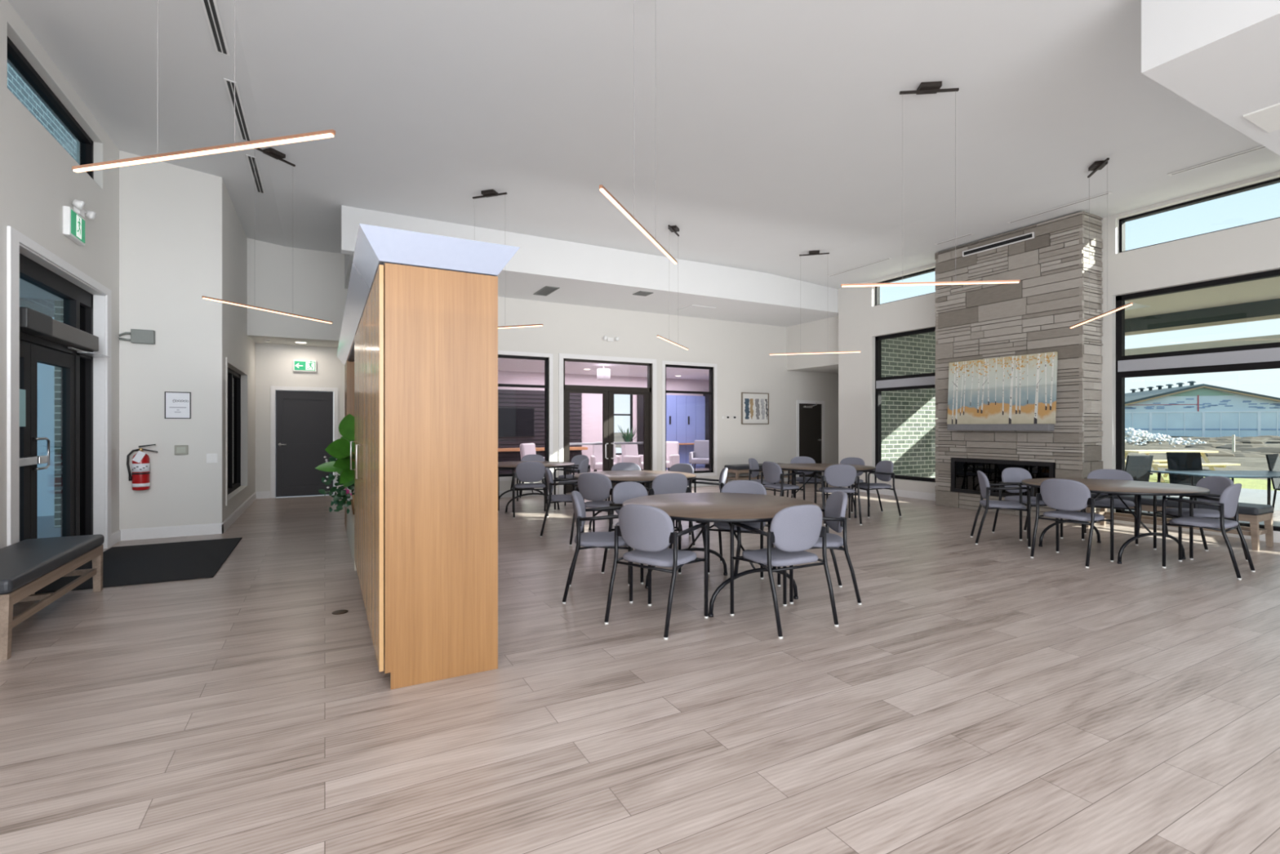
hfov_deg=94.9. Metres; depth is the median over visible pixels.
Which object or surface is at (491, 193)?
pendant light
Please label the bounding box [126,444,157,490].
fire extinguisher
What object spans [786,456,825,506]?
armchair
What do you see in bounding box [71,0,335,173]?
pendant light
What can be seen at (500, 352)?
trim
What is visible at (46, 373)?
wall
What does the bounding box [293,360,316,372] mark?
exit sign
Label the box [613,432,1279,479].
ground
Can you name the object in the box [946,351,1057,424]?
canvas painting
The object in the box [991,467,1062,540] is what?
armchair
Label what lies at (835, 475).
armchair
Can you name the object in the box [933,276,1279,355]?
porch roof
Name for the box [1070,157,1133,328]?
pendant light
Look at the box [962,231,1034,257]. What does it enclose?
slot vent
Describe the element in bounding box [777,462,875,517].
round table
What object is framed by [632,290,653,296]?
ceiling vent
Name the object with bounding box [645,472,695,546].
armchair
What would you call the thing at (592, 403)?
wall
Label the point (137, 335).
junction box
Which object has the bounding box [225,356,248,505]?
trim
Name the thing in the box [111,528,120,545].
baseboard
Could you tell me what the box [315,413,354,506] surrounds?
potted plant
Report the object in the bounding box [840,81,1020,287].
pendant light
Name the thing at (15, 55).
window frame
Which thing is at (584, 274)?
ceiling
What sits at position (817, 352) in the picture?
diffuser
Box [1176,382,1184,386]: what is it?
roof vent
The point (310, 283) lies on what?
wall
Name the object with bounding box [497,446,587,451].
console shelf
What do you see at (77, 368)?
door
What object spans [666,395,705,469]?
tall cabinet
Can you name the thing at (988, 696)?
floor
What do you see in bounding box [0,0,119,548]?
wall
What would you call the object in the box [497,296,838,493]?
wall
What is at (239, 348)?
wall
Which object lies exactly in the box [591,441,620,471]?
lounge chair
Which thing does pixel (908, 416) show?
brick wall
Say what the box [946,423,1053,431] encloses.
mantel shelf
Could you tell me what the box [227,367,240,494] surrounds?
window
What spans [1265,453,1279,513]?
patio chair
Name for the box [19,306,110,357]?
operator
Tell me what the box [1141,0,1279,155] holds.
ceiling
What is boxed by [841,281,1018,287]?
diffuser
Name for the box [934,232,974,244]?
ceiling vent
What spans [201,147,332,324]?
pendant light
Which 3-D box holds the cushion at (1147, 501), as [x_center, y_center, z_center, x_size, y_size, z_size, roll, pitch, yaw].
[6.694,0.950,7.406,0.500,0.090,1.700,0,0,-28]
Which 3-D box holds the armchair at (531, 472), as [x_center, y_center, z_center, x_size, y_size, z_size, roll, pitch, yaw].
[-1.714,0.956,9.158,0.531,0.848,0.552,0,0,-13]
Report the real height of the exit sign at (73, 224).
0.270 m
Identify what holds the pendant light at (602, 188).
hanging from the ceiling at (768, 132)
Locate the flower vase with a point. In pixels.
(348, 491)
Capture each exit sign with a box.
[62,205,84,245]
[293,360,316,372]
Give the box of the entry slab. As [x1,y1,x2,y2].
[37,515,61,537]
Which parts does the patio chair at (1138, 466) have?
backrest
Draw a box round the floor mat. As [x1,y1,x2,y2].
[35,537,242,594]
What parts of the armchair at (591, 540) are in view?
leg, leg, backrest, armrest, seat, armrest, seat frame, leg, leg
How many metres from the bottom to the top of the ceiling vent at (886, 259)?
0.012 m
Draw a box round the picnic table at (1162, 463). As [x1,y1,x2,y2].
[1124,449,1240,482]
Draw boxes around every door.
[19,253,93,541]
[275,390,333,497]
[563,358,651,493]
[799,402,821,478]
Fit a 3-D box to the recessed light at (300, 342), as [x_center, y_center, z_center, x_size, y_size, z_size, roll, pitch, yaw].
[-6.429,-1.594,11.133,0.230,0.012,0.230,0,0,-28]
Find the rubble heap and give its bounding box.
[1124,427,1206,447]
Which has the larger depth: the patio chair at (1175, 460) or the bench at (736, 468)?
the bench at (736, 468)
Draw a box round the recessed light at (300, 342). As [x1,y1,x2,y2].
[293,341,307,343]
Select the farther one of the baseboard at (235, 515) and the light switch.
the baseboard at (235, 515)
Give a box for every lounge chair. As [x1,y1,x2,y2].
[519,443,544,459]
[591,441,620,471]
[621,444,643,470]
[666,441,679,471]
[688,440,709,471]
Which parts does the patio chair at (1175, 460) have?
armrest, seat, backrest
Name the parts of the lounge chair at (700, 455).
armrest, seat, backrest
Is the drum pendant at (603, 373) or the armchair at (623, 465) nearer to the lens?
the armchair at (623, 465)
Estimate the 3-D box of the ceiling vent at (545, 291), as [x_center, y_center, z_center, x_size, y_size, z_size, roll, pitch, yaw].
[-1.742,-2.512,10.902,0.260,0.012,0.720,0,0,-28]
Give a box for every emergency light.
[71,199,96,220]
[603,335,619,342]
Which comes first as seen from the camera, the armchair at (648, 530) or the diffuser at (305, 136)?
the diffuser at (305, 136)
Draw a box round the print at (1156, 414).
[1124,398,1279,430]
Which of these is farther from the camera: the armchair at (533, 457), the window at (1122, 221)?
the armchair at (533, 457)
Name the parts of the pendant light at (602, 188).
rod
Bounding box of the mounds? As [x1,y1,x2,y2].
[1127,435,1279,457]
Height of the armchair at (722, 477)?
0.848 m
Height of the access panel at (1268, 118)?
0.014 m
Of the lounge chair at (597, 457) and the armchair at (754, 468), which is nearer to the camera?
the armchair at (754, 468)
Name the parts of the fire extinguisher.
lever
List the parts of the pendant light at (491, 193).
rod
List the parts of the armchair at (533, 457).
leg, backrest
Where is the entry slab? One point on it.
(46, 524)
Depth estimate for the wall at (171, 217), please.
7.34 m
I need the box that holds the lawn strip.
[1148,473,1279,490]
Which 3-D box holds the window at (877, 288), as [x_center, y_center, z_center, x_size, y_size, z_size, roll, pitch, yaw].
[5.454,-2.735,11.302,0.100,0.490,2.160,0,0,-28]
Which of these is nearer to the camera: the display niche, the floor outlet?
the floor outlet
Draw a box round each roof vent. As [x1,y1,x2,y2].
[1155,385,1164,389]
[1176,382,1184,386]
[1186,381,1195,385]
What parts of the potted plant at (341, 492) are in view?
pot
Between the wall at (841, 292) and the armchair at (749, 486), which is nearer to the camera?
the armchair at (749, 486)
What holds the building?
on the ground
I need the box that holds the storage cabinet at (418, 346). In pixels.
[336,223,519,688]
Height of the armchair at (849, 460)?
0.848 m
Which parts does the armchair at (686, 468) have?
backrest, leg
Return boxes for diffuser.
[73,133,333,173]
[202,297,332,324]
[497,324,542,328]
[600,188,676,264]
[657,336,688,350]
[769,351,860,355]
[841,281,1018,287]
[1070,303,1132,328]
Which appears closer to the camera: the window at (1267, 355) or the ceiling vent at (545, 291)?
the window at (1267, 355)
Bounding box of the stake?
[1231,435,1235,451]
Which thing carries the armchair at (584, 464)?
on the floor
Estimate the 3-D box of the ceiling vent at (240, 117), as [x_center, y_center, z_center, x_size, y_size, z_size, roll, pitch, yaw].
[-4.046,-3.161,5.932,0.100,0.020,1.280,0,0,-28]
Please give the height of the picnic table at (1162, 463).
0.796 m
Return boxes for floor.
[0,467,1279,853]
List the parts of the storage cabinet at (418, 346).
pull handle, door, pull handle, door, door, door, door, panel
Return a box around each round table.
[497,461,574,512]
[573,470,696,531]
[622,492,820,617]
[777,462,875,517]
[1021,478,1209,564]
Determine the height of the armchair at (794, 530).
0.848 m
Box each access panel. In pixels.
[676,304,715,312]
[1243,102,1279,133]
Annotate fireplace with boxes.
[934,211,1102,519]
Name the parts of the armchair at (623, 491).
leg, armrest, backrest, leg, seat frame, leg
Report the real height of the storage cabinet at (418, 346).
2.390 m
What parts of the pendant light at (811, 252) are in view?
rod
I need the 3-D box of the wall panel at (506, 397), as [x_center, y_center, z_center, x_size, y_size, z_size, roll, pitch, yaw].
[-3.682,0.170,16.568,4.380,2.420,0.060,0,0,-28]
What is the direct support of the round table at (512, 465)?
on the floor
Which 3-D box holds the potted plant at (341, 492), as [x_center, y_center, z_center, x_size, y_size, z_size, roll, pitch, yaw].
[-3.218,0.625,6.386,0.401,0.669,0.470,0,0,36]
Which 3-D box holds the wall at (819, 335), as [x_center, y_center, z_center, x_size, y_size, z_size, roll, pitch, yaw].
[5.195,-1.995,14.534,2.300,1.150,1.980,0,0,-28]
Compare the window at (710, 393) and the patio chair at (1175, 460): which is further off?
the window at (710, 393)
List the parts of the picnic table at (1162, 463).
bench seat, leg, bench seat, leg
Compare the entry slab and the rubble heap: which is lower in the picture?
the entry slab
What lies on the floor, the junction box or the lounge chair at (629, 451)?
the lounge chair at (629, 451)
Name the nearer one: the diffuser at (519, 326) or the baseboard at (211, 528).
the baseboard at (211, 528)
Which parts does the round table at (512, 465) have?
under frame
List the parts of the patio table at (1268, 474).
leg, leg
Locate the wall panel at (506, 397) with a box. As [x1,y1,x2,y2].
[497,389,582,473]
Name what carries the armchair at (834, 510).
on the floor
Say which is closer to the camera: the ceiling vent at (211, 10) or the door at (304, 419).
the ceiling vent at (211, 10)
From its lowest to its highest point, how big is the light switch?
0.120 m
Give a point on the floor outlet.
(338, 611)
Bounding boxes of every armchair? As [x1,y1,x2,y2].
[497,470,499,511]
[512,461,548,518]
[516,453,545,502]
[539,467,584,537]
[553,454,590,494]
[554,457,589,510]
[562,490,632,604]
[568,472,613,550]
[600,481,681,583]
[604,503,708,639]
[607,462,648,524]
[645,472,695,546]
[648,463,696,526]
[688,467,728,536]
[706,480,769,578]
[729,504,838,639]
[748,457,781,495]
[760,461,804,499]
[777,490,862,604]
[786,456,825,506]
[814,464,862,524]
[826,457,870,507]
[850,460,901,517]
[969,470,1031,548]
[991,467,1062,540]
[1030,478,1113,568]
[1081,468,1138,545]
[1153,475,1247,560]
[1161,483,1255,579]
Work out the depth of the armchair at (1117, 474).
7.19 m
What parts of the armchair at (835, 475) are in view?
leg, leg, seat frame, seat, backrest, leg, leg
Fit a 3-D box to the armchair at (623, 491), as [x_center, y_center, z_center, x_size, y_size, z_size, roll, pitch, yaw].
[0.010,0.956,5.521,0.531,0.848,0.553,0,0,-45]
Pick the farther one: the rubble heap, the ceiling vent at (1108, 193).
the rubble heap
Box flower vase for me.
[344,487,354,501]
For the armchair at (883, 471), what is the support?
on the floor
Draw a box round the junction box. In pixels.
[119,328,155,344]
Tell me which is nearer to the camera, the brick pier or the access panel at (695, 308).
the brick pier
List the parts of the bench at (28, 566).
leg, leg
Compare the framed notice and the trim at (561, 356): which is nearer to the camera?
the framed notice
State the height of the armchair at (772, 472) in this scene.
0.848 m
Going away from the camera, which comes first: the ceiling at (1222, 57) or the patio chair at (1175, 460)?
the ceiling at (1222, 57)
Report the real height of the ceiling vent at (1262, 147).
0.012 m
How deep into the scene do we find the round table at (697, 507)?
4.71 m
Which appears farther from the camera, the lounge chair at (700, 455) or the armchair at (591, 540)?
the lounge chair at (700, 455)
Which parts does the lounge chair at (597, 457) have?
armrest, backrest, seat, armrest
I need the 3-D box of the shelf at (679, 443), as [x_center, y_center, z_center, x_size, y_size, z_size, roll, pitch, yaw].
[1.603,0.560,19.081,1.430,0.040,0.409,0,0,-28]
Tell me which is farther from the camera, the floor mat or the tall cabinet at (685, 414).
the tall cabinet at (685, 414)
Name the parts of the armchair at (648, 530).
leg, backrest, leg, seat, seat frame, leg, armrest, leg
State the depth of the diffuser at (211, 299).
6.63 m
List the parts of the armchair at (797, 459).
leg, backrest, seat frame, seat, leg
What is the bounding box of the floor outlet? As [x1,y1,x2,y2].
[331,609,348,614]
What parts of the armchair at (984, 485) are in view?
leg, leg, backrest, seat, armrest, seat frame, armrest, leg, leg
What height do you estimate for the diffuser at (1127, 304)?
0.010 m
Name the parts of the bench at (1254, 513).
leg, leg, leg, leg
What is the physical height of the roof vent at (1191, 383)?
0.580 m
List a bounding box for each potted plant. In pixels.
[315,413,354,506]
[318,456,354,514]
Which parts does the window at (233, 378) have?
pane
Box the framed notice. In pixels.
[164,391,191,418]
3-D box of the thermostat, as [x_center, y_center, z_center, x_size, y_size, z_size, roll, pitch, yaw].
[-5.760,0.293,7.377,0.136,0.120,0.033,0,0,-28]
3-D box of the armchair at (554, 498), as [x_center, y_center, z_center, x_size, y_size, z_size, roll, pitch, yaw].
[-1.008,0.956,7.630,0.553,0.848,0.531,0,0,-7]
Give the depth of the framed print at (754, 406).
14.35 m
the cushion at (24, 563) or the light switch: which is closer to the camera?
the cushion at (24, 563)
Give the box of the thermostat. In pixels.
[174,444,188,454]
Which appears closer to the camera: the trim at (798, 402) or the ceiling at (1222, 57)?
the ceiling at (1222, 57)
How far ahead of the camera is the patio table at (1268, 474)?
8.87 m
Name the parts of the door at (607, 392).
pull handle, pull handle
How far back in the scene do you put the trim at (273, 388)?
11.38 m
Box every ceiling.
[7,0,1279,288]
[341,205,838,326]
[497,357,709,380]
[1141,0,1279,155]
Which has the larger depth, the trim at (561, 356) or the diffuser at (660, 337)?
the trim at (561, 356)
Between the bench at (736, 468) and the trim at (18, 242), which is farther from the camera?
the bench at (736, 468)
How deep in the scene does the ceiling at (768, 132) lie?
5.93 m
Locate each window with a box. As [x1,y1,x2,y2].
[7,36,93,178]
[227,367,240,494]
[497,354,548,476]
[613,394,632,454]
[665,364,713,473]
[875,267,935,305]
[875,327,937,482]
[1115,269,1279,531]
[1119,177,1279,253]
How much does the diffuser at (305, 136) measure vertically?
0.010 m
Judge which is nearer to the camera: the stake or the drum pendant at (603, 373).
the drum pendant at (603, 373)
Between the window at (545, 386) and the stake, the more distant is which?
the stake
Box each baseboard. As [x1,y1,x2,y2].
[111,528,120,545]
[120,522,223,540]
[222,488,344,533]
[499,477,787,497]
[844,486,1279,542]
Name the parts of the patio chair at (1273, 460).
backrest, leg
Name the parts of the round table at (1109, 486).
under frame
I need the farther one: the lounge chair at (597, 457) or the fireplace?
the lounge chair at (597, 457)
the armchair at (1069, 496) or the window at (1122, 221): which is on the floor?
the armchair at (1069, 496)
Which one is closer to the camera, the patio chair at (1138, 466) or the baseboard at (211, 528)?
the baseboard at (211, 528)
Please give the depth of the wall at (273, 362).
11.41 m
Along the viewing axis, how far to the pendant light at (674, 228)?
9.24 m
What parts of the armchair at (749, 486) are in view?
leg, leg, seat frame, seat, backrest, leg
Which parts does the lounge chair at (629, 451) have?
backrest, armrest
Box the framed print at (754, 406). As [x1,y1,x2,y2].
[741,392,768,424]
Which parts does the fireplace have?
pane, firebox frame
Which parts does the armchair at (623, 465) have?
backrest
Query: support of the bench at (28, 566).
on the floor
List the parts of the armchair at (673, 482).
backrest, leg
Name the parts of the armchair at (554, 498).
leg, backrest, seat, seat frame, armrest, armrest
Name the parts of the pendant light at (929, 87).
rod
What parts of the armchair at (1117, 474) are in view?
leg, leg, backrest, seat frame, seat, leg, leg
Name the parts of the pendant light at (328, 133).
rod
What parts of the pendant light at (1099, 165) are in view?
rod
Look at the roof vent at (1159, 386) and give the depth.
83.29 m
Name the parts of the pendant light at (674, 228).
rod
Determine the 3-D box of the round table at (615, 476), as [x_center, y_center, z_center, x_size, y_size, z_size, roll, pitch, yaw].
[-0.067,1.008,7.738,1.604,0.745,1.604,0,0,-34]
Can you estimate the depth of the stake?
26.97 m
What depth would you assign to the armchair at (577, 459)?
10.96 m
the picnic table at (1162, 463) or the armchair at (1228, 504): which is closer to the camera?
the armchair at (1228, 504)
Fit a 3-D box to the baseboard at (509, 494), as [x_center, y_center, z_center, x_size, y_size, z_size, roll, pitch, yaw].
[0.501,1.312,13.130,11.500,0.135,0.016,0,0,-28]
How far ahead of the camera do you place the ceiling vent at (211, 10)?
4.63 m
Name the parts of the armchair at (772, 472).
backrest, seat, leg, seat frame, armrest, leg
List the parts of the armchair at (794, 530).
leg, armrest, leg, seat frame, seat, leg, backrest, leg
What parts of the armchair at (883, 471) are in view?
leg, leg, seat frame, seat, leg, armrest, backrest, leg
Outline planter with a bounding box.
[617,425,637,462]
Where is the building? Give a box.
[1124,381,1279,437]
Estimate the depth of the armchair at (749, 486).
5.73 m
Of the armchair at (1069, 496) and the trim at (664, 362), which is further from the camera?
the trim at (664, 362)
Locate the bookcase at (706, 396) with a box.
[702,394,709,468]
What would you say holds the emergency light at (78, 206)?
attached to the wall at (37, 178)
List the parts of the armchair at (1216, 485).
leg, leg, seat, seat frame, leg, armrest, backrest, leg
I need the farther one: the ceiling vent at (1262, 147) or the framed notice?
the framed notice
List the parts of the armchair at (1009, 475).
leg, armrest, backrest, seat, seat frame, leg, leg, leg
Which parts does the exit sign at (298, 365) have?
door panel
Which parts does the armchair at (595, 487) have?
leg, leg, backrest, seat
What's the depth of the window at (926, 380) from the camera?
11.88 m
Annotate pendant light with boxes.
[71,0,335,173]
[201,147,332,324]
[472,189,542,328]
[599,0,676,264]
[657,225,688,350]
[768,249,861,355]
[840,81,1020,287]
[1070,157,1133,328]
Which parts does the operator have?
arm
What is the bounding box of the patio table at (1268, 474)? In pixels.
[1147,470,1279,519]
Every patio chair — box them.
[1124,454,1153,512]
[1164,452,1234,496]
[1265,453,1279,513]
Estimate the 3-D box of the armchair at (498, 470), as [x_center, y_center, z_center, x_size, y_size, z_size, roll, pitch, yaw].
[-2.648,0.956,9.587,0.553,0.848,0.531,0,0,-32]
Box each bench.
[0,533,104,660]
[724,462,791,483]
[1085,492,1273,550]
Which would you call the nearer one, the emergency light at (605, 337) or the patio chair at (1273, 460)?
the patio chair at (1273, 460)
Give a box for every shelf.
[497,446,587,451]
[679,443,693,444]
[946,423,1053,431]
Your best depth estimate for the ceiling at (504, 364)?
16.14 m
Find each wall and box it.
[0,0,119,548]
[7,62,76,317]
[37,316,54,516]
[119,150,224,529]
[224,184,255,519]
[247,238,347,347]
[255,342,344,497]
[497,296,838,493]
[497,370,709,471]
[786,315,838,373]
[837,287,844,487]
[844,170,1279,512]
[881,332,937,477]
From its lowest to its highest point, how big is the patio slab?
0.130 m
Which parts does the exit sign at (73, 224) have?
door panel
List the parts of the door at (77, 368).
pull handle, pane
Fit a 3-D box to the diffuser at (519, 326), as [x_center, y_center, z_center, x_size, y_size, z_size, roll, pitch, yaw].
[-2.018,-1.313,7.883,1.560,0.010,0.018,0,0,18]
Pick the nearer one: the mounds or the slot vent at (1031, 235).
the slot vent at (1031, 235)
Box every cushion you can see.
[0,533,104,594]
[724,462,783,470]
[1090,492,1273,515]
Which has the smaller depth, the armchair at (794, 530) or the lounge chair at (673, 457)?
the armchair at (794, 530)
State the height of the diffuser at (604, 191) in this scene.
0.010 m
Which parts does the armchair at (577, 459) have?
leg, seat, leg, backrest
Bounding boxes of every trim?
[7,226,111,548]
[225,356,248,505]
[271,386,337,497]
[497,350,552,480]
[558,353,656,493]
[662,360,716,476]
[796,400,824,476]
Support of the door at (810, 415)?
in the wall at (740, 351)
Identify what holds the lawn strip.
on the ground
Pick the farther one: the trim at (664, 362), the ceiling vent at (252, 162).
the trim at (664, 362)
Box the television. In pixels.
[497,407,534,437]
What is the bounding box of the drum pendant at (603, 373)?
[596,364,610,379]
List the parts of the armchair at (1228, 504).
leg, leg, armrest, seat frame, armrest, seat, backrest, leg, leg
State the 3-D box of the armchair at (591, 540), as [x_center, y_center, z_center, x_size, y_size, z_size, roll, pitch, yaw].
[-0.341,0.956,4.844,0.552,0.848,0.531,0,0,-2]
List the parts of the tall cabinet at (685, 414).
door, door, door, door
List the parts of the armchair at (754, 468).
leg, backrest, seat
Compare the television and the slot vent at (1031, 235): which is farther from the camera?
the television
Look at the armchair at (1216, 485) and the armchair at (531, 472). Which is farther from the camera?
the armchair at (531, 472)
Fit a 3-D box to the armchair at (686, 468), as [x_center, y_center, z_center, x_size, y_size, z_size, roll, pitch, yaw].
[0.492,0.956,8.345,0.531,0.848,0.553,0,0,43]
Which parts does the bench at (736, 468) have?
leg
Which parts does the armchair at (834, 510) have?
leg, leg, seat frame, seat, leg, armrest, backrest, leg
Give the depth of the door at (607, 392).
12.56 m
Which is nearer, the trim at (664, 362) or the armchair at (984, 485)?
the armchair at (984, 485)
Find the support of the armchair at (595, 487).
on the floor
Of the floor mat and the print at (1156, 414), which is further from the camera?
the print at (1156, 414)
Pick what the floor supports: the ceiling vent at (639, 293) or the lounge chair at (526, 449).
the lounge chair at (526, 449)
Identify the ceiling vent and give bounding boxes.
[200,0,230,56]
[223,78,251,141]
[245,154,265,194]
[533,285,559,296]
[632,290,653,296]
[826,257,892,276]
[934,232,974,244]
[1006,191,1112,223]
[1167,145,1266,176]
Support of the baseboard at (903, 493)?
attached to the wall at (1253, 248)
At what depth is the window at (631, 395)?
18.49 m
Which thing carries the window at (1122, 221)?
in the wall at (1253, 248)
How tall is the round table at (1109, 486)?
0.745 m
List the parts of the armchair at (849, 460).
backrest, leg, leg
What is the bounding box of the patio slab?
[1161,488,1279,511]
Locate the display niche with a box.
[636,395,643,470]
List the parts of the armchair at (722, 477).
leg, armrest, armrest, backrest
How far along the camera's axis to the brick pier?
8.15 m
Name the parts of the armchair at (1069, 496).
leg, leg, backrest, seat, seat frame, leg, armrest, leg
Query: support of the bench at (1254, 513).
on the floor
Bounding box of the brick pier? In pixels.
[54,300,63,527]
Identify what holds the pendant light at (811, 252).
hanging from the ceiling at (768, 132)
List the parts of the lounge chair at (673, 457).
seat, backrest, armrest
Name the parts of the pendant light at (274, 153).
rod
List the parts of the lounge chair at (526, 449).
backrest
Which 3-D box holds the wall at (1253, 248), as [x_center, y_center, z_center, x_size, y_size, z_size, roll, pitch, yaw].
[8.148,-0.845,6.177,0.200,4.450,15.180,0,0,-28]
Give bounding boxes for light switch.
[206,453,217,462]
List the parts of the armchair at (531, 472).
leg, seat, backrest, seat frame, leg, leg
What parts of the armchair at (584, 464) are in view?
leg, leg, armrest, seat, backrest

